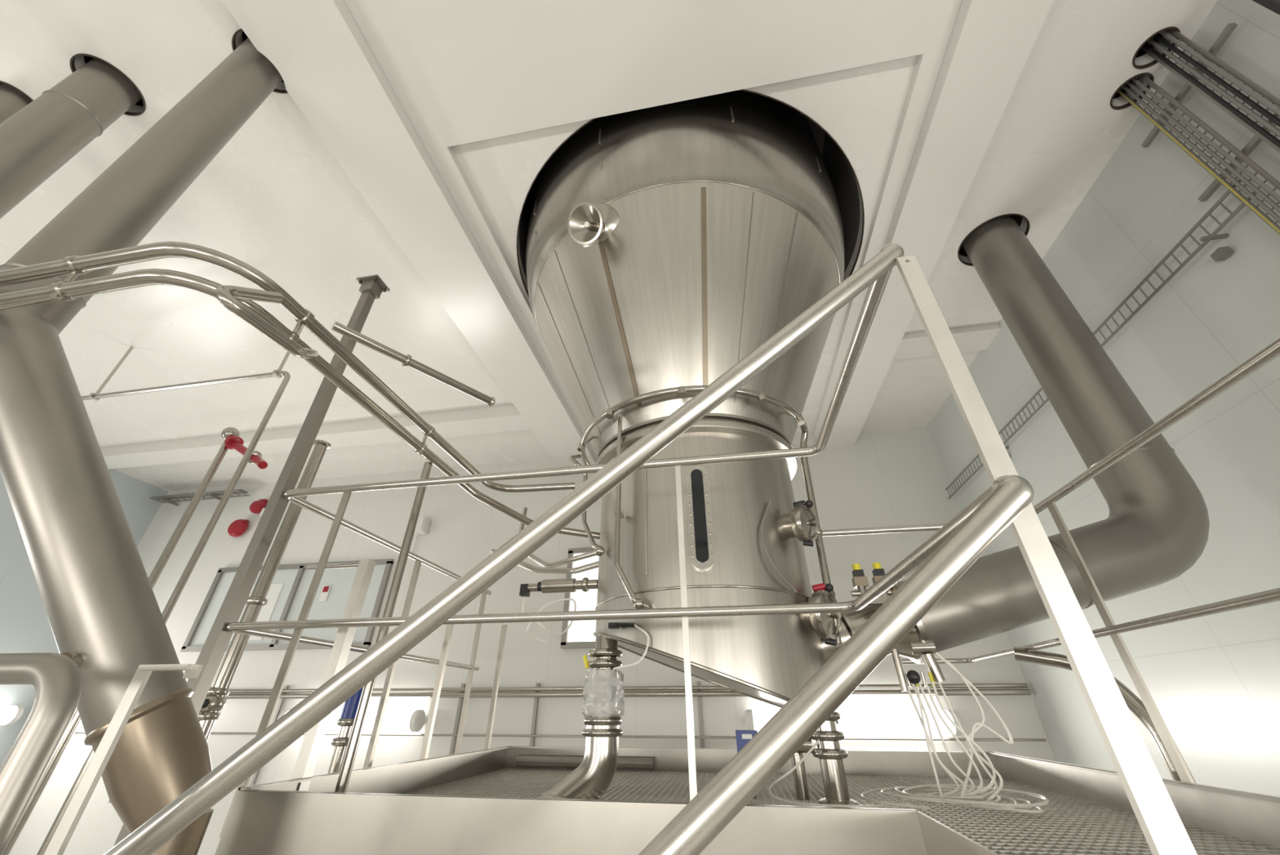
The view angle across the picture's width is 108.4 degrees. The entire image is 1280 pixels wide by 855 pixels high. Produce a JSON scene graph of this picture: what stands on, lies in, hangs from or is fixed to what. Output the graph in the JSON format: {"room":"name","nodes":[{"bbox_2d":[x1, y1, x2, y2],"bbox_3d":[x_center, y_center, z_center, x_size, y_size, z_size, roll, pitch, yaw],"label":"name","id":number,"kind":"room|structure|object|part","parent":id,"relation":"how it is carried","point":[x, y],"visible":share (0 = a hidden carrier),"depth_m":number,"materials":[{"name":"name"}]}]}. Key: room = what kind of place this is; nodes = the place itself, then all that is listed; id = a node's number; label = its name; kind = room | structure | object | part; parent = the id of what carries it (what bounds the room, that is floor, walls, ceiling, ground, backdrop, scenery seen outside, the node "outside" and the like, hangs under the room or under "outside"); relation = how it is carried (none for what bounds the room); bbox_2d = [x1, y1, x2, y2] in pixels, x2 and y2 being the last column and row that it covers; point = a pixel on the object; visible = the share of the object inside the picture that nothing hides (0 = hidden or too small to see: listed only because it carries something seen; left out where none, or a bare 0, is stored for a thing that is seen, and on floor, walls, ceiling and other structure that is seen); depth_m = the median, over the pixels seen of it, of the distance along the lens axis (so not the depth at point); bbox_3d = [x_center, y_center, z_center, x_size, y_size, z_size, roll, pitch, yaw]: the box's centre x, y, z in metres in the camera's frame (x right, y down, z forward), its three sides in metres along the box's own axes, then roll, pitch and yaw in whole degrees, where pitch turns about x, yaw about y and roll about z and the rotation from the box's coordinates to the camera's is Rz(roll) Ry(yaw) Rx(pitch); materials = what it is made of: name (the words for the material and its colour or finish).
{"room":"processing plant","nodes":[
{"label":"processing plant","id":0,"kind":"room"},
{"bbox_2d":[0,468,168,767],"bbox_3d":[-9.677,0.394,3.607,0.200,7.300,9.500,-5,-32,9],"label":"wall","id":1,"kind":"structure","parent":0,"point":[25,627],"depth_m":6.66,"materials":[{"name":"white paint"}]},
{"bbox_2d":[0,705,23,724],"bbox_3d":[-8.848,3.486,5.589,0.245,0.230,2.000,-5,-32,9],"label":"lamp","id":2,"kind":"object","parent":1,"relation":"attached to","point":[9,714],"visible":1,"depth_m":6.31,"materials":[{"name":"white plastic"}]},
{"bbox_2d":[8,426,1056,854],"bbox_3d":[-2.286,2.287,6.694,13.500,7.300,0.200,-5,-32,9],"label":"wall","id":3,"kind":"structure","parent":0,"point":[897,477],"depth_m":6.18,"materials":[{"name":"white paint"}]},
{"bbox_2d":[148,426,247,588],"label":"pipe","id":4,"kind":"object","parent":3,"relation":"on","point":[233,440],"depth_m":4.26,"materials":[{"name":"silver metal"}]},
{"bbox_2d":[148,488,249,505],"bbox_3d":[-7.774,1.239,8.168,1.855,0.108,0.290,-5,-32,9],"label":"cable tray","id":5,"kind":"object","parent":3,"relation":"attached to","point":[213,495],"visible":0.81,"depth_m":8.14,"materials":[{"name":"grey metal"}]},
{"bbox_2d":[227,498,267,537],"bbox_3d":[-6.635,1.521,7.837,0.535,0.660,0.160,-5,-32,9],"label":"bell","id":6,"kind":"object","parent":3,"relation":"attached to","point":[237,527],"visible":0.98,"depth_m":7.76,"materials":[{"name":"red metal"}]},
{"bbox_2d":[180,558,394,652],"bbox_3d":[-5.263,2.659,6.927,3.070,1.220,0.060,-5,-32,9],"label":"window","id":7,"kind":"structure","parent":3,"relation":"in","point":[287,592],"depth_m":6.93,"materials":[{"name":"aluminium"},{"name":"glass"},{"name":"black plastic"}]},
{"bbox_2d":[325,709,342,730],"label":"lamp","id":8,"kind":"object","parent":3,"relation":"attached to","point":[332,725],"depth_m":5.74,"materials":[{"name":"white plastic"}]},
{"bbox_2d":[362,709,377,730],"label":"lamp","id":9,"kind":"object","parent":3,"relation":"attached to","point":[371,713],"depth_m":5.66,"materials":[{"name":"white plastic"}]},
{"bbox_2d":[380,709,426,731],"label":"lamp","id":10,"kind":"object","parent":3,"relation":"attached to","point":[412,720],"depth_m":5.61,"materials":[{"name":"white plastic"}]},
{"bbox_2d":[404,516,431,552],"bbox_3d":[-3.452,1.667,7.089,0.300,0.570,0.160,-5,-32,9],"label":"junction box","id":11,"kind":"object","parent":3,"relation":"attached to","point":[423,524],"visible":0.64,"depth_m":7.11,"materials":[{"name":"white plastic"}]},
{"bbox_2d":[74,680,1046,802],"bbox_3d":[-2.193,3.807,5.537,12.750,1.300,0.115,-5,-32,9],"label":"railing","id":12,"kind":"object","parent":3,"relation":"attached to","point":[245,693],"visible":0.41,"depth_m":5.46,"materials":[{"name":"metal"}]},
{"bbox_2d":[560,546,599,648],"bbox_3d":[-0.709,2.260,6.229,0.620,1.290,0.060,-5,-32,9],"label":"window","id":13,"kind":"structure","parent":3,"relation":"in","point":[580,634],"depth_m":6.18,"materials":[{"name":"white glass"}]},
{"bbox_2d":[791,432,814,445],"bbox_3d":[1.002,0.305,7.039,3.143,0.118,0.120,-5,-32,9],"label":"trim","id":14,"kind":"structure","parent":3,"relation":"attached to","point":[797,439],"depth_m":6.78,"materials":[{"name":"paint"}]},
{"bbox_2d":[744,709,963,735],"bbox_3d":[2.223,3.139,4.926,2.150,0.230,0.245,-5,-32,9],"label":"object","id":15,"kind":"object","parent":3,"relation":"attached to","point":[877,722],"visible":0.68,"depth_m":4.80,"materials":[{"name":"white plastic"}]},
{"bbox_2d":[0,0,1217,491],"bbox_3d":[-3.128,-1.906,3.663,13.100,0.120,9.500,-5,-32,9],"label":"ceiling","id":16,"kind":"structure","parent":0,"point":[275,200],"depth_m":3.83,"materials":[{"name":"paint"}]},
{"bbox_2d":[100,404,530,469],"bbox_3d":[-5.260,0.196,6.804,7.589,0.178,0.360,-5,-32,9],"label":"cross beam","id":17,"kind":"structure","parent":16,"relation":"attached to","point":[507,417],"depth_m":6.60,"materials":[{"name":"white paint"}]},
{"bbox_2d":[221,0,595,466],"bbox_3d":[-1.809,-1.900,3.386,0.600,0.178,9.500,-5,-32,9],"label":"ceiling beam","id":18,"kind":"structure","parent":16,"relation":"attached to","point":[323,60],"depth_m":3.37,"materials":[{"name":"white paint"}]},
{"bbox_2d":[343,0,961,457],"bbox_3d":[0.176,-2.130,3.116,3.428,0.068,9.500,-5,-32,9],"label":"ceiling soffit","id":19,"kind":"structure","parent":16,"relation":"attached to","point":[461,72],"depth_m":2.84,"materials":[{"name":"white paint"}]},
{"bbox_2d":[826,0,1053,446],"bbox_3d":[2.081,-2.259,2.801,0.440,0.178,9.500,-5,-32,9],"label":"ceiling beam","id":20,"kind":"structure","parent":16,"relation":"attached to","point":[990,44],"depth_m":3.20,"materials":[{"name":"white paint"}]},
{"bbox_2d":[893,323,1000,359],"bbox_3d":[3.297,-0.931,5.071,1.039,0.068,0.340,-5,-32,9],"label":"cross beam","id":21,"kind":"structure","parent":16,"relation":"attached to","point":[975,338],"depth_m":5.00,"materials":[{"name":"white paint"}]},
{"bbox_2d":[945,0,1279,498],"bbox_3d":[3.615,-0.307,3.806,0.150,3.303,5.170,-5,-32,9],"label":"cable tray","id":22,"kind":"object","parent":16,"relation":"hanging from","point":[1260,133],"visible":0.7,"depth_m":2.67,"materials":[{"name":"grey metal"}]},
{"bbox_2d":[928,0,1279,796],"bbox_3d":[3.421,-0.814,1.638,0.200,7.300,9.500,-5,-32,9],"label":"wall","id":23,"kind":"structure","parent":0,"point":[1213,680],"depth_m":3.05,"materials":[{"name":"white paint"}]},
{"bbox_3d":[-3.128,2.944,0.688,13.500,0.100,9.900,-5,-32,9],"label":"floor","id":24,"kind":"structure","parent":0,"visible":0},
{"bbox_2d":[0,83,31,124],"bbox_3d":[-4.183,0.025,1.743,0.200,5.980,0.200,-5,-32,9],"label":"vent pipe","id":25,"kind":"object","parent":24,"relation":"on","point":[11,100],"visible":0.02,"depth_m":3.02,"materials":[{"name":"metal"}]},
{"bbox_2d":[0,652,81,854],"bbox_3d":[-1.427,1.316,0.215,1.287,2.182,0.044,-5,-32,8],"label":"stair rail","id":26,"kind":"object","parent":24,"relation":"on","point":[55,678],"visible":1,"depth_m":0.65,"materials":[{"name":"metal"}]},
{"bbox_2d":[2,707,81,854],"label":"rail","id":27,"kind":"object","parent":24,"relation":"on","point":[76,719],"depth_m":3.18,"materials":[{"name":"silver metal"}]},
{"bbox_2d":[0,57,142,218],"bbox_3d":[-3.468,-0.022,1.666,0.262,5.980,0.262,-5,-32,9],"label":"air duct","id":28,"kind":"object","parent":24,"relation":"on","point":[39,139],"visible":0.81,"depth_m":2.68,"materials":[{"name":"metal"}]},
{"bbox_2d":[43,663,203,854],"bbox_3d":[-1.202,1.547,0.610,0.185,2.201,0.035,-5,-32,9],"label":"post","id":29,"kind":"object","parent":24,"relation":"on","point":[67,825],"visible":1,"depth_m":1.10,"materials":[{"name":"metal"}]},
{"bbox_2d":[0,37,283,854],"bbox_3d":[-1.898,0.045,1.776,1.295,5.980,0.258,16,-35,-25],"label":"duct","id":30,"kind":"object","parent":24,"relation":"on","point":[103,611],"visible":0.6,"depth_m":1.54,"materials":[{"name":"metal"}]},
{"bbox_2d":[36,325,304,854],"bbox_3d":[-4.685,1.383,3.575,2.663,5.580,0.070,-5,-32,9],"label":"pipe","id":31,"kind":"object","parent":24,"relation":"on","point":[278,373],"visible":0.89,"depth_m":3.98,"materials":[{"name":"metal"}]},
{"bbox_2d":[113,274,390,846],"bbox_3d":[-1.761,0.966,1.880,0.150,4.520,0.130,-5,-32,9],"label":"support post","id":32,"kind":"object","parent":24,"relation":"on","point":[211,655],"visible":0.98,"depth_m":2.18,"materials":[{"name":"metal"}]},
{"bbox_2d":[248,450,267,468],"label":"valve","id":33,"kind":"object","parent":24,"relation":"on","point":[256,458],"depth_m":4.34,"materials":[{"name":"red metal"}]},
{"bbox_2d":[197,440,331,741],"bbox_3d":[-2.051,1.602,2.029,0.121,3.590,0.182,11,-33,-18],"label":"pipe","id":34,"kind":"object","parent":24,"relation":"on","point":[215,701],"visible":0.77,"depth_m":2.46,"materials":[{"name":"metal"}]},
{"bbox_2d":[327,687,363,773],"bbox_3d":[-1.603,2.372,2.069,0.102,2.320,0.102,20,-37,-29],"label":"pipe","id":35,"kind":"object","parent":24,"relation":"on","point":[346,719],"visible":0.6,"depth_m":2.49,"materials":[{"name":"metal"}]},
{"bbox_2d":[214,745,1279,854],"bbox_3d":[0.342,2.155,1.291,3.350,1.875,3.505,-5,-32,9],"label":"platform","id":36,"kind":"object","parent":24,"relation":"on","point":[486,801],"visible":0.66,"depth_m":1.52,"materials":[{"name":"metal"}]},
{"bbox_2d":[0,241,599,791],"bbox_3d":[-1.441,0.576,2.130,1.854,1.965,3.570,-22,-38,31],"label":"pipe","id":37,"kind":"object","parent":36,"relation":"on","point":[237,300],"visible":0.88,"depth_m":1.70,"materials":[{"name":"metal"}]},
{"bbox_2d":[103,243,1197,854],"bbox_3d":[-0.572,0.965,0.444,2.394,3.019,0.085,-5,-32,9],"label":"stair handrail","id":38,"kind":"object","parent":36,"relation":"attached to","point":[729,791],"visible":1,"depth_m":0.68,"materials":[{"name":"metal"}]},
{"bbox_2d":[519,89,858,804],"bbox_3d":[0.383,-0.333,3.698,2.860,5.466,2.860,-5,-32,9],"label":"vessel","id":39,"kind":"object","parent":36,"relation":"on","point":[668,243],"visible":0.89,"depth_m":2.90,"materials":[{"name":"metal"}]},
{"bbox_2d":[735,729,815,797],"bbox_3d":[0.677,1.666,2.291,0.392,0.275,0.121,-11,-33,17],"label":"valve","id":40,"kind":"object","parent":39,"relation":"attached to","point":[743,736],"visible":0.08,"depth_m":2.34,"materials":[{"name":"plastic"}]},
{"bbox_3d":[0.864,1.528,2.263,0.170,0.480,0.311,15,-35,-23],"label":"outlet leg","id":41,"kind":"part","parent":39,"relation":"part of","materials":[{"name":"metal"}]},
{"bbox_2d":[768,639,1048,813],"bbox_3d":[1.160,1.383,2.212,1.151,0.651,0.547,-5,-32,9],"label":"bundle","id":42,"kind":"object","parent":39,"relation":"attached to","point":[953,793],"visible":0.99,"depth_m":2.03,"materials":[{"name":"white plastic"}]},
{"bbox_2d":[820,214,1209,663],"bbox_3d":[2.073,-0.250,3.357,2.407,3.624,0.450,-5,-32,9],"label":"duct","id":43,"kind":"object","parent":39,"relation":"attached to","point":[1156,527],"visible":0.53,"depth_m":2.67,"materials":[{"name":"metal"}]},
{"bbox_2d":[850,562,945,691],"bbox_3d":[1.324,1.016,2.423,0.306,0.640,0.206,-5,-32,9],"label":"valve","id":44,"kind":"object","parent":43,"relation":"attached to","point":[860,581],"visible":0.63,"depth_m":2.28,"materials":[{"name":"metal"}]},
{"bbox_2d":[218,243,1279,837],"bbox_3d":[0.171,0.943,1.977,3.757,1.378,3.650,-5,-32,9],"label":"guardrail","id":45,"kind":"object","parent":36,"relation":"on","point":[305,764],"visible":0.8,"depth_m":1.88,"materials":[{"name":"metal"}]},
{"bbox_2d":[1013,646,1196,783],"bbox_3d":[2.314,2.202,1.883,0.120,2.414,0.500,24,-39,-33],"label":"pipe","id":46,"kind":"object","parent":24,"relation":"on","point":[1133,702],"visible":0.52,"depth_m":2.27,"materials":[{"name":"metal"}]}
]}

